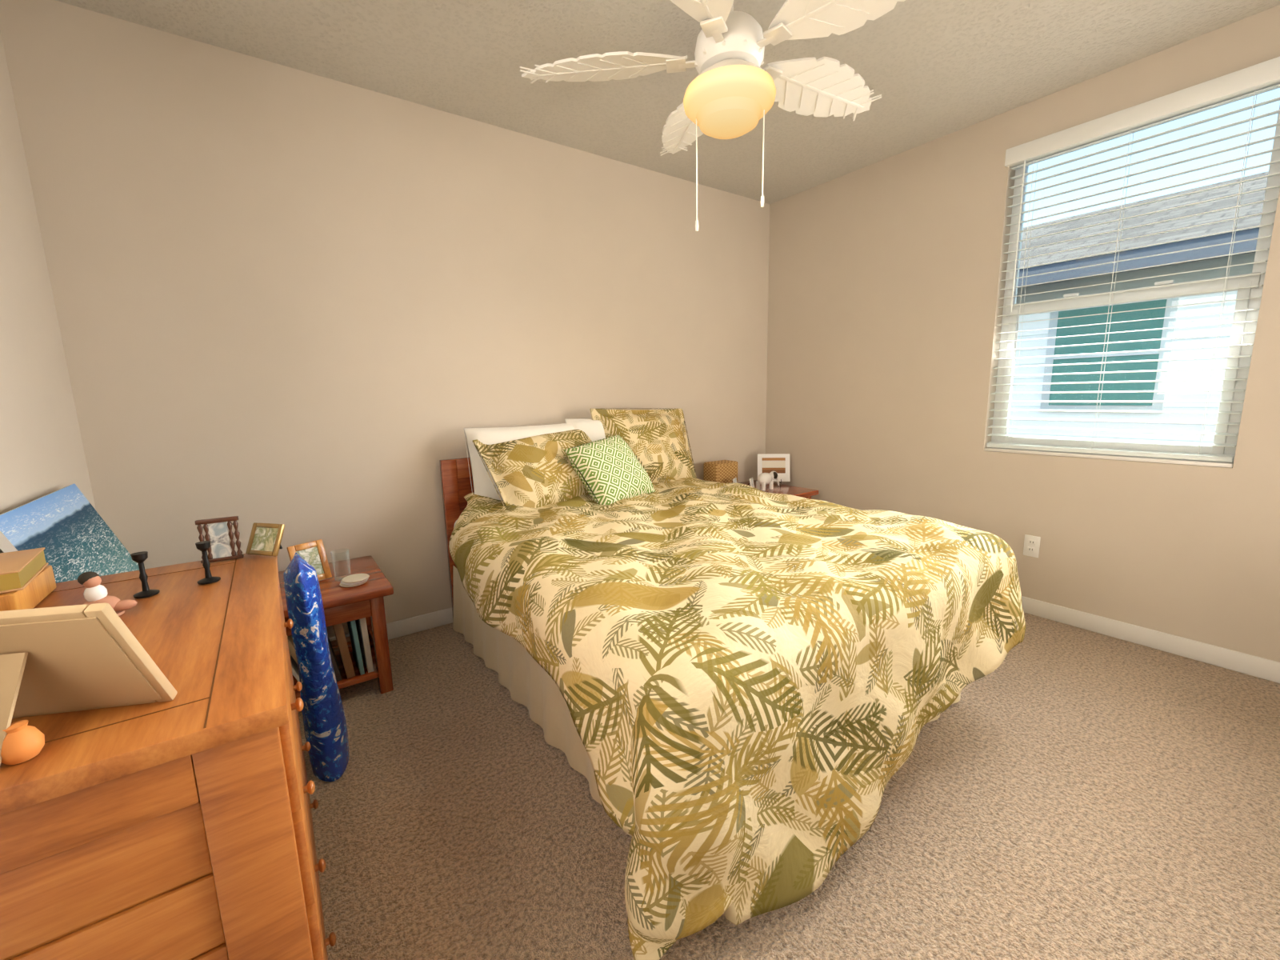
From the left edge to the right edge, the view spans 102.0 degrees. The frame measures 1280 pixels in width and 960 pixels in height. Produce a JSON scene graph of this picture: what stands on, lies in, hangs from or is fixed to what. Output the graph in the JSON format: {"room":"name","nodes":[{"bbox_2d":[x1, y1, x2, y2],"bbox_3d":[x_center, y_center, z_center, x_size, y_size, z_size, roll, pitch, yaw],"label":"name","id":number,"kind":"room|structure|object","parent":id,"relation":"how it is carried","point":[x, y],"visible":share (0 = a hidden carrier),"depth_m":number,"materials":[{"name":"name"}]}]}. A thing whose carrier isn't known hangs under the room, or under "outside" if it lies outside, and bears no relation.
{"room":"bedroom","nodes":[
{"label":"bedroom","id":0,"kind":"room"},
{"bbox_2d":[0,30,95,553],"bbox_3d":[-1.188,-0.140,0.522,0.150,2.600,3.356,-8,12,-35],"label":"wall","id":1,"kind":"structure","parent":0,"point":[42,452],"depth_m":1.64,"materials":[{"name":"paint"}]},
{"bbox_2d":[0,0,770,637],"bbox_3d":[-0.594,-0.578,3.065,4.119,2.600,0.150,-8,12,-35],"label":"wall","id":2,"kind":"structure","parent":0,"point":[334,315],"depth_m":2.37,"materials":[{"name":"paint"}]},
{"bbox_2d":[328,607,453,640],"bbox_3d":[-0.519,0.671,3.206,3.791,0.088,0.014,-8,12,-35],"label":"baseboard","id":3,"kind":"structure","parent":2,"relation":"attached to","point":[409,626],"depth_m":2.74,"materials":[{"name":"white wood"}]},
{"bbox_2d":[55,0,1279,203],"bbox_3d":[0.397,-1.696,1.433,4.119,0.100,3.656,-8,12,-35],"label":"ceiling","id":4,"kind":"structure","parent":0,"point":[929,70],"depth_m":2.15,"materials":[{"name":"white paint"}]},
{"bbox_2d":[519,0,905,231],"bbox_3d":[0.329,-1.268,1.705,1.313,0.831,1.330,-8,12,-35],"label":"ceiling fan","id":5,"kind":"object","parent":4,"relation":"hanging from","point":[734,90],"visible":1,"depth_m":1.65,"materials":[{"name":"white"}]},
{"bbox_2d":[297,612,1279,959],"bbox_3d":[0.455,0.967,1.877,4.119,0.100,3.656,-8,12,-35],"label":"floor","id":6,"kind":"structure","parent":0,"point":[1056,790],"depth_m":1.45,"materials":[{"name":"carpet"}]},
{"bbox_2d":[0,553,336,959],"bbox_3d":[-0.945,0.679,0.986,0.555,0.821,0.920,-8,12,-35],"label":"dresser","id":7,"kind":"object","parent":6,"relation":"on","point":[179,826],"visible":0.9,"depth_m":0.68,"materials":[{"name":"brown wood"}]},
{"bbox_2d":[0,720,44,765],"bbox_3d":[-0.716,0.300,0.597,0.038,0.043,0.038,-8,12,-35],"label":"ornament","id":8,"kind":"object","parent":7,"relation":"on","point":[23,742],"visible":0.98,"depth_m":0.59,"materials":[{"name":"orange ceramic"}]},
{"bbox_2d":[0,564,56,611],"bbox_3d":[-1.292,0.235,1.028,0.130,0.055,0.220,-8,12,-35],"label":"box","id":9,"kind":"object","parent":7,"relation":"on","point":[42,586],"visible":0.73,"depth_m":1.04,"materials":[{"name":"orange wood"}]},
{"bbox_2d":[0,547,48,593],"bbox_3d":[-1.294,0.187,1.019,0.139,0.039,0.206,-9,12,-39],"label":"book","id":10,"kind":"object","parent":9,"relation":"on","point":[21,570],"visible":1,"depth_m":1.03,"materials":[{"name":"brown paper"}]},
{"bbox_2d":[0,484,139,583],"bbox_3d":[-1.500,0.509,1.603,0.381,0.970,0.640,-8,12,-35],"label":"canvas painting","id":11,"kind":"object","parent":7,"relation":"on","point":[69,530],"visible":0.25,"depth_m":1.45,"materials":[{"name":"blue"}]},
{"bbox_2d":[0,602,176,765],"bbox_3d":[-0.754,0.233,0.620,0.250,0.170,0.133,-3,10,-10],"label":"photo frame","id":12,"kind":"object","parent":7,"relation":"on","point":[66,658],"visible":1,"depth_m":0.64,"materials":[{"name":"beige wood"}]},
{"bbox_2d":[77,571,137,615],"bbox_3d":[-1.025,0.216,0.995,0.081,0.091,0.060,-8,12,-35],"label":"figurine","id":13,"kind":"object","parent":7,"relation":"on","point":[95,591],"visible":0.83,"depth_m":0.98,"materials":[{"name":"brown"}]},
{"bbox_2d":[130,551,159,598],"bbox_3d":[-1.052,0.199,1.097,0.042,0.092,0.041,-8,12,-35],"label":"candlestick","id":14,"kind":"object","parent":7,"relation":"on","point":[140,558],"visible":1,"depth_m":1.09,"materials":[{"name":"black metal"}]},
{"bbox_2d":[195,540,220,584],"bbox_3d":[-0.981,0.185,1.171,0.042,0.092,0.041,-8,12,-35],"label":"candlestick","id":15,"kind":"object","parent":7,"relation":"on","point":[203,546],"visible":1,"depth_m":1.17,"materials":[{"name":"black metal"}]},
{"bbox_2d":[194,516,243,563],"bbox_3d":[-1.078,0.152,1.329,0.086,0.110,0.022,-7,11,-29],"label":"photo frame","id":16,"kind":"object","parent":7,"relation":"on","point":[220,535],"visible":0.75,"depth_m":1.33,"materials":[{"name":"brown wood"}]},
{"bbox_2d":[245,522,284,555],"bbox_3d":[-0.993,0.156,1.383,0.100,0.079,0.057,1,10,14],"label":"photo frame","id":17,"kind":"object","parent":7,"relation":"on","point":[265,539],"visible":1,"depth_m":1.37,"materials":[{"name":"brown metal"}]},
{"bbox_2d":[283,552,349,781],"bbox_3d":[-1.046,0.597,1.681,0.121,0.750,0.301,-8,12,-35],"label":"bag","id":18,"kind":"object","parent":6,"relation":"on","point":[326,731],"visible":1,"depth_m":1.60,"materials":[{"name":"fabric"}]},
{"bbox_2d":[278,555,393,699],"bbox_3d":[-1.368,0.661,2.232,0.505,0.465,0.550,-8,12,-35],"label":"nightstand","id":19,"kind":"object","parent":6,"relation":"on","point":[360,654],"visible":0.38,"depth_m":2.13,"materials":[{"name":"brown wood"}]},
{"bbox_2d":[287,539,331,580],"bbox_3d":[-1.409,0.346,2.194,0.103,0.166,0.135,5,11,32],"label":"photo frame","id":20,"kind":"object","parent":19,"relation":"on","point":[313,554],"visible":0.71,"depth_m":2.20,"materials":[{"name":"brown wood"}]},
{"bbox_2d":[330,548,351,581],"bbox_3d":[-1.271,0.362,2.206,0.068,0.125,0.068,-8,12,-35],"label":"glass tumbler","id":21,"kind":"object","parent":19,"relation":"on","point":[340,565],"visible":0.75,"depth_m":2.21,"materials":[{"name":"clear glass"}]},
{"bbox_2d":[339,573,369,587],"bbox_3d":[-1.192,0.418,2.163,0.112,0.025,0.110,-8,12,-35],"label":"coasters","id":22,"kind":"object","parent":19,"relation":"on","point":[354,580],"visible":1,"depth_m":2.14,"materials":[{"name":"beige stone"}]},
{"bbox_2d":[439,408,1025,959],"bbox_3d":[0.148,0.279,2.265,1.798,1.142,2.169,-8,12,-35],"label":"bed","id":23,"kind":"object","parent":6,"relation":"on","point":[734,697],"visible":1,"depth_m":1.40,"materials":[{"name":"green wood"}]},
{"bbox_2d":[564,434,655,513],"bbox_3d":[-0.153,-0.046,2.760,0.465,0.356,0.326,-8,12,-35],"label":"cushion","id":24,"kind":"object","parent":23,"relation":"on","point":[607,471],"depth_m":2.68,"materials":[{"name":"green fabric"}]},
{"bbox_2d":[738,480,818,499],"bbox_3d":[0.834,0.330,3.746,0.640,0.525,0.595,-8,12,-35],"label":"nightstand","id":25,"kind":"object","parent":6,"relation":"on","point":[806,493],"visible":0.19,"depth_m":3.65,"materials":[{"name":"brown wood"}]},
{"bbox_2d":[703,460,737,483],"bbox_3d":[0.582,-0.032,3.736,0.220,0.200,0.140,-8,12,-35],"label":"woven basket","id":26,"kind":"object","parent":25,"relation":"on","point":[724,471],"visible":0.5,"depth_m":3.67,"materials":[{"name":"brown wicker"}]},
{"bbox_2d":[748,477,754,487],"bbox_3d":[0.769,0.034,3.612,0.078,0.099,0.090,-8,12,-35],"label":"figurine","id":27,"kind":"object","parent":25,"relation":"on","point":[751,482],"visible":0.44,"depth_m":3.60,"materials":[{"name":"white ceramic"}]},
{"bbox_2d":[756,471,779,490],"bbox_3d":[0.922,0.002,3.708,0.177,0.127,0.111,-8,12,-35],"label":"elephant figurine","id":28,"kind":"object","parent":25,"relation":"on","point":[764,480],"visible":1,"depth_m":3.68,"materials":[{"name":"white ceramic"}]},
{"bbox_2d":[765,4,1279,662],"bbox_3d":[2.039,-0.589,2.788,0.150,2.600,3.356,-8,12,-35],"label":"wall","id":29,"kind":"structure","parent":0,"point":[886,288],"depth_m":2.85,"materials":[{"name":"paint"}]},
{"bbox_2d":[1023,534,1040,557],"bbox_3d":[2.090,0.353,2.764,0.008,0.114,0.070,-8,12,-35],"label":"electrical outlet","id":30,"kind":"object","parent":29,"relation":"attached to","point":[1031,546],"visible":1,"depth_m":2.76,"materials":[{"name":"white plastic"}]},
{"bbox_2d":[984,90,1279,467],"bbox_3d":[2.235,-0.871,2.442,0.133,1.538,0.930,-8,12,-35],"label":"window","id":31,"kind":"structure","parent":29,"relation":"in","point":[1238,282],"depth_m":2.35,"materials":[{"name":"white glass"}]},
{"bbox_2d":[986,56,1279,462],"bbox_3d":[2.195,-0.883,2.412,0.084,1.528,0.954,-8,12,-35],"label":"window blinds","id":32,"kind":"object","parent":31,"relation":"attached to","point":[1257,79],"visible":0.94,"depth_m":2.31,"materials":[{"name":"white plastic"}]},
{"bbox_2d":[1021,596,1279,683],"bbox_3d":[2.000,0.659,2.948,0.014,0.088,3.356,-8,12,-35],"label":"baseboard","id":33,"kind":"structure","parent":29,"relation":"attached to","point":[1269,670],"depth_m":2.39,"materials":[{"name":"white wood"}]},
{"bbox_3d":[1.020,-0.064,3.962,0.166,0.168,0.167,-8,12,-35],"label":"easel","id":34,"kind":"object","parent":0,"visible":0},
{"bbox_2d":[757,453,790,481],"bbox_3d":[1.018,-0.093,3.946,0.240,0.207,0.050,0,10,8],"label":"frame","id":35,"kind":"object","parent":34,"relation":"on","point":[778,463],"visible":0.84,"depth_m":3.94,"materials":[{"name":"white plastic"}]},
{"label":"outside","id":36,"kind":"structure","parent":0,"visible":0},
{"bbox_2d":[1008,227,1259,443],"bbox_3d":[4.251,0.655,5.039,0.680,5.310,15.000,-8,12,-35],"label":"house","id":37,"kind":"structure","parent":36,"point":[1152,272],"depth_m":4.61,"materials":[{"name":"white paint"}]},
{"bbox_2d":[1019,171,1268,267],"bbox_3d":[4.882,-2.522,5.015,2.418,0.957,15.000,-8,12,-35],"label":"roof","id":38,"kind":"structure","parent":37,"relation":"on","point":[1195,209],"depth_m":4.88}
]}

